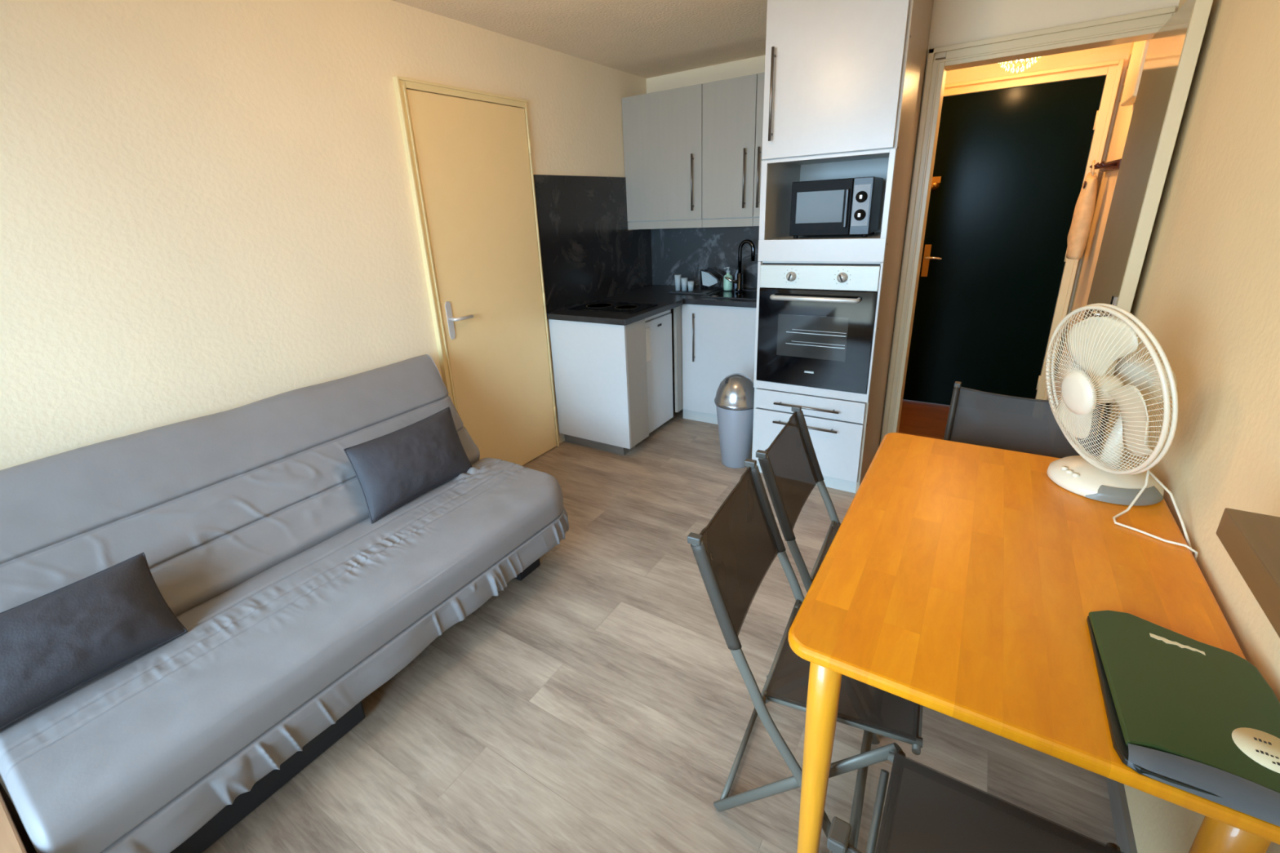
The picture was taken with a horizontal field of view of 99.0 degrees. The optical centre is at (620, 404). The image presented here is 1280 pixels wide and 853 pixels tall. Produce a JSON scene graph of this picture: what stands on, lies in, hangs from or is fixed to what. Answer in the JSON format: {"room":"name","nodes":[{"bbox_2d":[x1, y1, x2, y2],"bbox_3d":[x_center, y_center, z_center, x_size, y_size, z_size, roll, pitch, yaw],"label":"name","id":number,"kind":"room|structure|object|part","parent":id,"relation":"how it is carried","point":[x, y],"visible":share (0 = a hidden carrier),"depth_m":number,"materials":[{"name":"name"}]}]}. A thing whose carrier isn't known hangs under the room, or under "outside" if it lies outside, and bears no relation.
{"room":"studio apartment","nodes":[
{"label":"studio apartment","id":0,"kind":"room"},
{"bbox_2d":[0,0,646,470],"bbox_3d":[-1.183,-0.492,2.460,0.120,2.385,5.230,10,23,32],"label":"wall","id":1,"kind":"structure","parent":0,"point":[206,206],"depth_m":1.92,"materials":[{"name":"beige paint"}]},
{"bbox_2d":[392,75,559,446],"bbox_3d":[-0.703,-0.572,3.051,0.030,2.090,0.835,10,23,32],"label":"trim","id":2,"kind":"structure","parent":1,"relation":"attached to","point":[401,84],"depth_m":2.65,"materials":[{"name":"yellow paint"}]},
{"bbox_2d":[406,88,556,466],"bbox_3d":[-0.669,-0.558,3.062,0.078,2.042,0.778,10,23,32],"label":"door","id":3,"kind":"structure","parent":1,"relation":"in","point":[473,156],"depth_m":2.98,"materials":[{"name":"beige paint"}]},
{"bbox_3d":[-0.875,-0.431,2.808,0.006,0.195,0.036,10,23,32],"label":"handle plate","id":4,"kind":"part","parent":3,"relation":"part of","materials":[{"name":"metal"}]},
{"bbox_3d":[-0.824,-0.448,2.830,0.057,0.019,0.118,10,23,32],"label":"handle","id":5,"kind":"part","parent":3,"relation":"part of","materials":[{"name":"metal"}]},
{"bbox_2d":[533,174,652,313],"bbox_3d":[-0.122,-1.155,3.821,0.010,0.812,1.318,10,23,32],"label":"backsplash","id":6,"kind":"structure","parent":1,"relation":"attached to","point":[588,252],"depth_m":3.67,"materials":[{"name":"stone"}]},
{"bbox_2d":[0,391,1117,852],"bbox_3d":[0.335,0.787,2.357,3.100,0.100,5.950,10,23,32],"label":"floor","id":7,"kind":"structure","parent":0,"point":[600,702],"depth_m":1.68,"materials":[{"name":"grey laminate"}]},
{"bbox_2d":[0,782,36,852],"bbox_3d":[-1.504,1.070,1.069,0.700,0.375,0.495,10,23,32],"label":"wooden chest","id":8,"kind":"object","parent":7,"relation":"on","point":[14,837],"visible":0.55,"depth_m":1.11,"materials":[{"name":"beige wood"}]},
{"bbox_3d":[-1.513,0.905,1.010,0.700,0.025,0.495,10,23,32],"label":"lid","id":9,"kind":"part","parent":8,"relation":"part of","materials":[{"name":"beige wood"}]},
{"bbox_2d":[0,354,568,852],"bbox_3d":[-1.030,0.484,1.911,0.947,0.903,1.675,10,23,32],"label":"sofa","id":10,"kind":"object","parent":7,"relation":"on","point":[251,522],"visible":0.81,"depth_m":1.63,"materials":[{"name":"grey fabric"}]},
{"bbox_2d":[0,552,187,729],"bbox_3d":[-1.442,0.608,1.345,0.199,0.222,0.539,10,23,32],"label":"cushion","id":11,"kind":"object","parent":10,"relation":"on","point":[54,643],"visible":1,"depth_m":1.37,"materials":[{"name":"grey fabric"}]},
{"bbox_3d":[-1.262,0.302,2.009,0.404,0.603,1.645,10,23,32],"label":"backrest","id":12,"kind":"part","parent":10,"relation":"part of","materials":[{"name":"grey fabric"}]},
{"bbox_3d":[-1.058,0.756,2.022,0.800,0.280,1.580,10,23,32],"label":"frame","id":13,"kind":"part","parent":10,"relation":"part of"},
{"bbox_2d":[343,406,472,524],"bbox_3d":[-0.855,0.229,2.259,0.185,0.264,0.550,10,23,32],"label":"cushion","id":14,"kind":"object","parent":10,"relation":"on","point":[392,469],"visible":1,"depth_m":2.18,"materials":[{"name":"grey fabric"}]},
{"bbox_2d":[548,319,648,455],"bbox_3d":[-0.131,-0.126,3.537,0.572,0.868,0.235,10,23,32],"label":"base cabinet","id":15,"kind":"object","parent":7,"relation":"on","point":[600,370],"visible":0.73,"depth_m":3.41,"materials":[{"name":"white laminate"}]},
{"bbox_3d":[0.103,-0.128,3.383,0.018,0.783,0.217,10,23,32],"label":"panel","id":16,"kind":"part","parent":15,"relation":"part of","materials":[{"name":"grey laminate"}]},
{"bbox_2d":[644,309,673,433],"bbox_3d":[0.040,-0.226,3.824,0.512,0.845,0.440,10,23,32],"label":"mini fridge","id":17,"kind":"object","parent":7,"relation":"on","point":[658,326],"visible":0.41,"depth_m":3.70,"materials":[{"name":"white metal"}]},
{"bbox_3d":[0.209,-0.577,3.566,0.040,0.026,0.440,10,23,32],"label":"trim","id":18,"kind":"part","parent":17,"relation":"part of","materials":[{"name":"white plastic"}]},
{"bbox_2d":[673,303,756,424],"bbox_3d":[0.857,-0.312,3.913,0.796,0.868,0.617,10,23,32],"label":"base cabinet","id":19,"kind":"object","parent":7,"relation":"on","point":[713,343],"visible":0.41,"depth_m":3.77,"materials":[{"name":"laminate"}]},
{"bbox_2d":[546,284,756,325],"bbox_3d":[0.436,-0.664,3.611,1.286,0.036,1.332,10,23,32],"label":"countertop","id":20,"kind":"structure","parent":19,"relation":"on","point":[659,295],"depth_m":3.57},
{"bbox_2d":[568,301,657,314],"bbox_3d":[-0.046,-0.627,3.514,0.480,0.007,0.320,10,23,32],"label":"cooktop","id":21,"kind":"object","parent":20,"relation":"in","point":[596,306],"visible":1,"depth_m":3.49,"materials":[{"name":"black glass"}]},
{"bbox_2d":[668,267,724,294],"bbox_3d":[0.566,-0.897,3.953,0.346,0.158,0.280,10,23,32],"label":"dish rack","id":22,"kind":"object","parent":20,"relation":"on","point":[707,279],"visible":0.94,"depth_m":3.94,"materials":[{"name":"grey plastic"}]},
{"bbox_2d":[674,274,680,290],"bbox_3d":[0.420,-0.888,3.982,0.049,0.112,0.049,10,23,32],"label":"cup","id":23,"kind":"object","parent":22,"relation":"on","point":[677,277],"depth_m":3.97,"materials":[{"name":"grey plastic"}]},
{"bbox_2d":[680,277,687,290],"bbox_3d":[0.465,-0.872,3.962,0.049,0.090,0.049,10,23,32],"label":"cup","id":24,"kind":"object","parent":22,"relation":"on","point":[684,280],"depth_m":3.95,"materials":[{"name":"grey plastic"}]},
{"bbox_2d":[687,280,693,291],"bbox_3d":[0.509,-0.856,3.943,0.049,0.068,0.049,10,23,32],"label":"cup","id":25,"kind":"object","parent":22,"relation":"on","point":[691,283],"depth_m":3.93,"materials":[{"name":"grey plastic"}]},
{"bbox_2d":[668,286,721,294],"bbox_3d":[0.549,-0.832,3.991,0.297,0.012,0.280,10,23,32],"label":"tray","id":26,"kind":"object","parent":22,"relation":"on","point":[695,290],"depth_m":3.94,"materials":[{"name":"grey plastic"}]},
{"bbox_3d":[0.638,-0.918,3.984,0.263,0.146,0.132,10,23,32],"label":"rack frame","id":27,"kind":"part","parent":22,"relation":"part of","materials":[{"name":"grey plastic"}]},
{"bbox_3d":[0.648,-0.903,3.926,0.139,0.109,0.012,10,23,32],"label":"panel","id":28,"kind":"part","parent":22,"relation":"part of","materials":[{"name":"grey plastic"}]},
{"bbox_2d":[701,288,756,299],"bbox_3d":[0.894,-0.750,3.715,0.580,0.010,0.380,10,23,32],"label":"sink","id":29,"kind":"object","parent":20,"relation":"in","point":[745,294],"visible":0.48,"depth_m":3.75,"materials":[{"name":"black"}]},
{"bbox_2d":[723,266,732,290],"bbox_3d":[0.771,-0.901,3.909,0.064,0.162,0.064,10,23,32],"label":"soap bottle","id":30,"kind":"object","parent":29,"relation":"on","point":[727,286],"visible":0.99,"depth_m":3.89,"materials":[{"name":"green plastic"}]},
{"bbox_2d":[734,265,742,288],"bbox_3d":[0.854,-0.925,3.932,0.062,0.184,0.062,10,23,32],"label":"detergent bottle","id":31,"kind":"object","parent":20,"relation":"on","point":[735,274],"visible":0.22,"depth_m":3.92,"materials":[{"name":"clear plastic"}]},
{"bbox_2d":[724,239,755,291],"bbox_3d":[0.837,-0.967,3.803,0.209,0.351,0.067,7,22,26],"label":"tap","id":32,"kind":"object","parent":20,"relation":"on","point":[739,281],"visible":1,"depth_m":3.79,"materials":[{"name":"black metal"}]},
{"bbox_3d":[0.780,-0.876,3.849,0.088,0.052,0.024,-1,20,5],"label":"lever","id":33,"kind":"part","parent":32,"relation":"part of","materials":[{"name":"silver metal"}]},
{"bbox_3d":[0.870,-0.963,3.787,0.140,0.351,0.056,10,23,32],"label":"spout","id":34,"kind":"part","parent":32,"relation":"part of","materials":[{"name":"black metal"}]},
{"bbox_3d":[0.508,-0.462,3.786,0.010,0.340,0.027,10,23,32],"label":"handle","id":35,"kind":"part","parent":19,"relation":"part of","materials":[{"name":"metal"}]},
{"bbox_2d":[714,373,754,468],"bbox_3d":[0.693,0.091,3.257,0.262,0.567,0.262,10,23,32],"label":"pedal bin","id":36,"kind":"object","parent":7,"relation":"on","point":[734,400],"visible":0.84,"depth_m":3.16,"materials":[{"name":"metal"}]},
{"bbox_3d":[0.683,-0.093,3.191,0.262,0.175,0.262,10,23,32],"label":"dome lid","id":37,"kind":"part","parent":36,"relation":"part of","materials":[{"name":"silver metal"}]},
{"bbox_2d":[755,405,841,677],"bbox_3d":[0.717,0.492,1.727,0.488,0.835,0.452,9,23,29],"label":"folding chair","id":38,"kind":"object","parent":7,"relation":"on","point":[790,468],"visible":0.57,"depth_m":1.73,"materials":[{"name":"black fabric"}]},
{"bbox_3d":[0.589,0.552,1.583,0.416,0.827,0.015,9,23,29],"label":"leg","id":39,"kind":"part","parent":38,"relation":"part of","materials":[{"name":"grey metal"}]},
{"bbox_3d":[0.790,0.426,1.904,0.416,0.827,0.015,9,23,29],"label":"leg","id":40,"kind":"part","parent":38,"relation":"part of","materials":[{"name":"grey metal"}]},
{"bbox_2d":[687,458,923,848],"bbox_3d":[0.477,0.637,1.357,0.488,0.835,0.452,8,23,28],"label":"folding chair","id":41,"kind":"object","parent":7,"relation":"on","point":[734,553],"visible":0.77,"depth_m":1.27,"materials":[{"name":"black fabric"}]},
{"bbox_3d":[0.351,0.698,1.210,0.416,0.827,0.015,8,23,28],"label":"leg","id":42,"kind":"part","parent":41,"relation":"part of","materials":[{"name":"grey metal"}]},
{"bbox_3d":[0.410,0.877,1.270,0.401,0.450,0.015,8,23,28],"label":"leg","id":43,"kind":"part","parent":41,"relation":"part of","materials":[{"name":"grey metal"}]},
{"bbox_3d":[0.547,0.571,1.536,0.416,0.827,0.015,8,23,28],"label":"leg","id":44,"kind":"part","parent":41,"relation":"part of","materials":[{"name":"grey metal"}]},
{"bbox_3d":[0.470,0.676,1.180,0.322,0.049,0.018,8,23,28],"label":"seat rail","id":45,"kind":"part","parent":41,"relation":"part of","materials":[{"name":"grey metal"}]},
{"bbox_2d":[751,0,933,493],"bbox_3d":[1.108,-0.752,2.868,0.592,2.375,0.652,10,23,32],"label":"tall cabinet","id":46,"kind":"object","parent":7,"relation":"on","point":[843,82],"visible":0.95,"depth_m":2.52,"materials":[{"name":"laminate"}]},
{"bbox_3d":[0.696,-1.416,2.503,0.012,0.380,0.038,10,23,32],"label":"handle","id":47,"kind":"part","parent":46,"relation":"part of","materials":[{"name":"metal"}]},
{"bbox_3d":[0.981,0.117,2.909,0.335,0.011,0.034,10,23,32],"label":"handle","id":48,"kind":"part","parent":46,"relation":"part of","materials":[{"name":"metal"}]},
{"bbox_3d":[0.976,0.016,2.873,0.335,0.011,0.034,10,23,32],"label":"handle","id":49,"kind":"part","parent":46,"relation":"part of","materials":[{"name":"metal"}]},
{"bbox_3d":[1.002,0.215,2.967,0.565,0.324,0.018,10,23,32],"label":"drawer","id":50,"kind":"part","parent":46,"relation":"part of","materials":[{"name":"white laminate"}]},
{"bbox_3d":[0.991,0.004,2.892,0.565,0.108,0.018,10,23,32],"label":"drawer","id":51,"kind":"part","parent":46,"relation":"part of","materials":[{"name":"white laminate"}]},
{"bbox_2d":[755,264,880,393],"bbox_3d":[1.106,-0.461,2.941,0.562,0.614,0.609,10,23,32],"label":"oven","id":52,"kind":"object","parent":46,"relation":"in","point":[816,322],"visible":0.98,"depth_m":2.72,"materials":[{"name":"metal"}]},
{"bbox_3d":[0.844,-0.633,2.708,0.048,0.048,0.030,10,23,32],"label":"knob","id":53,"kind":"part","parent":52,"relation":"part of","materials":[{"name":"metal"}]},
{"bbox_3d":[0.944,-0.516,2.671,0.428,0.024,0.045,10,23,32],"label":"door handle","id":54,"kind":"part","parent":52,"relation":"part of","materials":[{"name":"metal"}]},
{"bbox_3d":[0.962,-0.622,2.670,0.562,0.114,0.034,10,23,32],"label":"control panel","id":55,"kind":"part","parent":52,"relation":"part of","materials":[{"name":"metal"}]},
{"bbox_3d":[1.046,-0.597,2.579,0.048,0.048,0.030,10,23,32],"label":"knob","id":56,"kind":"part","parent":52,"relation":"part of","materials":[{"name":"metal"}]},
{"bbox_3d":[0.960,-0.594,2.679,0.589,1.150,0.020,10,23,32],"label":"frame","id":57,"kind":"part","parent":46,"relation":"part of","materials":[{"name":"white laminate"}]},
{"bbox_3d":[0.910,-1.461,2.370,0.576,0.683,0.018,10,23,32],"label":"door","id":58,"kind":"part","parent":46,"relation":"part of","materials":[{"name":"white laminate"}]},
{"bbox_2d":[789,176,883,238],"bbox_3d":[1.099,-1.000,2.787,0.376,0.272,0.346,9,23,30],"label":"microwave","id":59,"kind":"object","parent":46,"relation":"in","point":[848,206],"visible":1,"depth_m":2.66,"materials":[{"name":"black plastic"}]},
{"bbox_3d":[0.988,-0.969,2.697,0.286,0.258,0.017,9,23,30],"label":"door","id":60,"kind":"part","parent":59,"relation":"part of","materials":[{"name":"black glass"}]},
{"bbox_3d":[1.085,-0.941,2.622,0.014,0.175,0.020,9,23,30],"label":"handle","id":61,"kind":"part","parent":59,"relation":"part of","materials":[{"name":"black plastic"}]},
{"bbox_3d":[1.139,-0.901,2.598,0.052,0.052,0.023,9,23,30],"label":"knob","id":62,"kind":"part","parent":59,"relation":"part of","materials":[{"name":"black plastic"}]},
{"bbox_3d":[1.150,-0.943,2.602,0.088,0.258,0.017,9,23,30],"label":"control panel","id":63,"kind":"part","parent":59,"relation":"part of","materials":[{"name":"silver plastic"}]},
{"bbox_3d":[1.135,-0.977,2.571,0.052,0.052,0.023,9,23,30],"label":"knob","id":64,"kind":"part","parent":59,"relation":"part of","materials":[{"name":"black plastic"}]},
{"bbox_3d":[1.363,-0.719,2.737,0.016,2.375,0.595,10,23,32],"label":"panel","id":65,"kind":"part","parent":46,"relation":"part of","materials":[{"name":"white laminate"}]},
{"bbox_2d":[826,750,1124,852],"bbox_3d":[0.557,0.826,0.819,0.452,0.835,0.488,10,23,32],"label":"folding chair","id":66,"kind":"object","parent":7,"relation":"on","point":[926,810],"visible":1,"depth_m":0.96,"materials":[{"name":"black fabric"}]},
{"bbox_3d":[0.423,0.977,0.990,0.015,0.450,0.401,10,23,32],"label":"leg","id":67,"kind":"part","parent":66,"relation":"part of","materials":[{"name":"grey metal"}]},
{"bbox_3d":[0.468,0.755,0.961,0.018,0.049,0.322,10,23,32],"label":"seat rail","id":68,"kind":"part","parent":66,"relation":"part of","materials":[{"name":"grey metal"}]},
{"bbox_3d":[0.735,0.802,0.791,0.018,0.049,0.322,10,23,32],"label":"seat rail","id":69,"kind":"part","parent":66,"relation":"part of","materials":[{"name":"grey metal"}]},
{"bbox_2d":[943,381,1102,458],"bbox_3d":[1.290,0.413,1.867,0.452,0.835,0.488,11,24,35],"label":"folding chair","id":70,"kind":"object","parent":7,"relation":"on","point":[975,417],"visible":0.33,"depth_m":1.94,"materials":[{"name":"grey fabric"}]},
{"bbox_2d":[787,432,1279,852],"bbox_3d":[0.897,0.659,1.373,0.669,0.748,1.115,10,23,32],"label":"dining table","id":71,"kind":"object","parent":7,"relation":"on","point":[960,581],"visible":0.83,"depth_m":1.07,"materials":[{"name":"brown wood"}]},
{"bbox_3d":[0.406,0.783,1.139,0.058,0.720,0.058,10,23,32],"label":"leg","id":72,"kind":"part","parent":71,"relation":"part of","materials":[{"name":"yellow wood"}]},
{"bbox_2d":[1044,302,1198,561],"bbox_3d":[1.225,0.098,1.362,0.302,0.684,0.414,10,23,32],"label":"desk fan","id":73,"kind":"object","parent":71,"relation":"on","point":[1095,343],"visible":0.99,"depth_m":1.33,"materials":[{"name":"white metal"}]},
{"bbox_3d":[1.212,-0.001,1.458,0.029,0.162,0.165,2,20,15],"label":"blade","id":74,"kind":"part","parent":73,"relation":"part of","materials":[{"name":"plastic"}]},
{"bbox_3d":[1.166,-0.139,1.332,0.045,0.167,0.189,-6,20,-10],"label":"blade","id":75,"kind":"part","parent":73,"relation":"part of","materials":[{"name":"plastic"}]},
{"bbox_3d":[1.268,0.223,1.360,0.177,0.035,0.053,0,20,8],"label":"trim","id":76,"kind":"part","parent":73,"relation":"part of","materials":[{"name":"grey plastic"}]},
{"bbox_3d":[1.190,0.037,1.269,0.065,0.183,0.150,2,20,13],"label":"blade","id":77,"kind":"part","parent":73,"relation":"part of","materials":[{"name":"plastic"}]},
{"bbox_2d":[1086,609,1279,826],"bbox_3d":[0.861,0.447,0.828,0.210,0.021,0.357,10,23,32],"label":"document folder","id":78,"kind":"object","parent":71,"relation":"on","point":[1184,713],"visible":1,"depth_m":0.80,"materials":[{"name":"green plastic"}]},
{"bbox_2d":[1253,737,1279,765],"bbox_3d":[0.871,0.468,0.737,0.021,0.001,0.040,10,23,32],"label":"print","id":79,"kind":"object","parent":78,"relation":"on","point":[1266,749],"depth_m":0.74},
{"bbox_3d":[0.861,0.863,0.850,0.058,0.720,0.058,10,23,32],"label":"leg","id":80,"kind":"part","parent":71,"relation":"part of","materials":[{"name":"yellow wood"}]},
{"bbox_2d":[391,0,767,78],"bbox_3d":[0.214,-1.550,1.520,3.100,0.100,5.950,10,23,32],"label":"ceiling","id":81,"kind":"structure","parent":0,"point":[643,38],"depth_m":2.82,"materials":[{"name":"paint"}]},
{"bbox_2d":[646,54,765,391],"bbox_3d":[0.859,-1.168,4.051,1.400,2.385,0.100,10,23,32],"label":"wall","id":82,"kind":"structure","parent":0,"point":[753,65],"depth_m":3.76,"materials":[{"name":"beige paint"}]},
{"bbox_2d":[621,84,702,229],"bbox_3d":[0.365,-1.707,3.867,0.607,0.866,0.371,10,23,32],"label":"upper cabinet","id":83,"kind":"object","parent":82,"relation":"attached to","point":[662,131],"visible":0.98,"depth_m":3.74,"materials":[{"name":"laminate"}]},
{"bbox_3d":[0.483,-1.484,3.655,0.011,0.353,0.034,10,23,32],"label":"handle","id":84,"kind":"part","parent":83,"relation":"part of","materials":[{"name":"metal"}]},
{"bbox_2d":[651,226,759,288],"bbox_3d":[0.793,-1.092,4.055,1.288,0.445,0.011,10,23,32],"label":"backsplash","id":85,"kind":"structure","parent":82,"relation":"attached to","point":[685,251],"depth_m":4.14,"materials":[{"name":"grey stone"}]},
{"bbox_2d":[702,73,757,227],"bbox_3d":[0.769,-1.636,3.610,0.358,0.866,0.371,10,23,32],"label":"upper cabinet","id":86,"kind":"object","parent":82,"relation":"attached to","point":[729,106],"visible":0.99,"depth_m":3.48,"materials":[{"name":"laminate"}]},
{"bbox_3d":[0.786,-1.431,3.462,0.011,0.353,0.034,10,23,32],"label":"handle","id":87,"kind":"part","parent":86,"relation":"part of","materials":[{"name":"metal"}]},
{"bbox_2d":[752,72,764,226],"bbox_3d":[1.056,-1.585,3.428,0.325,0.866,0.371,10,23,32],"label":"upper cabinet","id":88,"kind":"object","parent":82,"relation":"attached to","point":[761,77],"visible":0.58,"depth_m":3.37,"materials":[{"name":"laminate"}]},
{"bbox_3d":[0.863,-1.417,3.413,0.011,0.353,0.034,10,23,32],"label":"handle","id":89,"kind":"part","parent":88,"relation":"part of","materials":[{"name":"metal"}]},
{"bbox_2d":[999,56,1040,73],"bbox_3d":[2.098,-1.907,2.846,0.209,0.306,0.206,10,23,32],"label":"chandelier","id":90,"kind":"object","parent":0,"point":[1028,64],"visible":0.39,"depth_m":2.88,"materials":[{"name":"glass"}]},
{"bbox_2d":[880,0,1179,440],"bbox_3d":[1.687,-0.811,2.933,1.475,2.385,0.090,10,23,32],"label":"wall partition","id":91,"kind":"structure","parent":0,"point":[953,22],"depth_m":2.46,"materials":[{"name":"beige paint"}]},
{"bbox_2d":[880,5,1176,444],"bbox_3d":[1.936,-0.654,2.808,0.880,2.150,0.148,10,23,32],"label":"trim","id":92,"kind":"structure","parent":91,"relation":"attached to","point":[1142,25],"depth_m":2.66,"materials":[{"name":"beige paint"}]},
{"bbox_2d":[944,42,1131,399],"bbox_3d":[2.496,-1.134,3.720,1.055,2.385,0.100,10,23,32],"label":"wall","id":93,"kind":"structure","parent":0,"point":[1119,51],"depth_m":3.26,"materials":[{"name":"beige paint"}]},
{"bbox_2d":[902,75,1106,404],"bbox_3d":[2.462,-0.950,3.657,0.835,2.072,0.107,10,23,32],"label":"door","id":94,"kind":"structure","parent":93,"relation":"in","point":[1010,165],"depth_m":3.60,"materials":[{"name":"black paint"}]},
{"bbox_3d":[2.161,-1.015,3.857,0.040,0.220,0.006,10,23,32],"label":"handle plate","id":95,"kind":"part","parent":94,"relation":"part of","materials":[{"name":"gold metal"}]},
{"bbox_3d":[2.179,-1.019,3.801,0.106,0.023,0.062,10,23,32],"label":"handle","id":96,"kind":"part","parent":94,"relation":"part of","materials":[{"name":"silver metal"}]},
{"bbox_2d":[942,58,1124,399],"bbox_3d":[2.493,-1.003,3.710,0.960,2.145,0.198,10,23,32],"label":"trim","id":97,"kind":"structure","parent":93,"relation":"attached to","point":[1113,73],"depth_m":3.24,"materials":[{"name":"yellow paint"}]},
{"bbox_2d":[1052,0,1279,852],"bbox_3d":[1.417,-0.170,1.183,0.120,2.385,5.900,10,23,32],"label":"wall","id":98,"kind":"structure","parent":0,"point":[1207,291],"depth_m":1.30,"materials":[{"name":"beige paint"}]},
{"bbox_2d":[1088,158,1121,172],"bbox_3d":[2.574,-1.267,2.905,0.097,0.045,0.680,10,23,32],"label":"coat rack","id":99,"kind":"object","parent":98,"relation":"attached to","point":[1113,165],"visible":0.85,"depth_m":2.76,"materials":[{"name":"red wood"}]},
{"bbox_2d":[1066,160,1097,259],"bbox_3d":[2.619,-1.097,3.082,0.096,0.522,0.214,10,23,32],"label":"cloth bag","id":100,"kind":"object","parent":99,"relation":"hanging from","point":[1080,228],"visible":1,"depth_m":3.05,"materials":[{"name":"beige fabric"}]},
{"bbox_2d":[1106,777,1137,852],"bbox_3d":[1.105,1.081,1.164,0.012,0.075,4.360,10,23,32],"label":"baseboard","id":101,"kind":"structure","parent":98,"relation":"attached to","point":[1125,837],"depth_m":1.33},
{"bbox_2d":[1119,40,1150,106],"bbox_3d":[2.484,-1.612,2.626,0.052,0.300,0.600,10,23,32],"label":"box","id":102,"kind":"object","parent":98,"relation":"attached to","point":[1129,91],"visible":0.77,"depth_m":2.52,"materials":[{"name":"beige plastic"}]},
{"bbox_2d":[1071,0,1213,446],"bbox_3d":[2.014,-0.429,2.303,0.101,2.040,0.712,10,23,32],"label":"door","id":103,"kind":"structure","parent":98,"relation":"in","point":[1173,51],"depth_m":1.96,"materials":[{"name":"beige paint"}]},
{"bbox_3d":[1.861,-0.342,2.126,0.058,0.170,0.120,10,23,32],"label":"handle","id":104,"kind":"part","parent":103,"relation":"part of","materials":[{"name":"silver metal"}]},
{"bbox_2d":[1216,507,1279,638],"bbox_3d":[0.743,0.305,0.487,0.124,0.046,0.785,10,23,32],"label":"wall shelf","id":105,"kind":"object","parent":98,"relation":"attached to","point":[1251,540],"visible":1,"depth_m":0.73,"materials":[{"name":"brown wood"}]}
]}

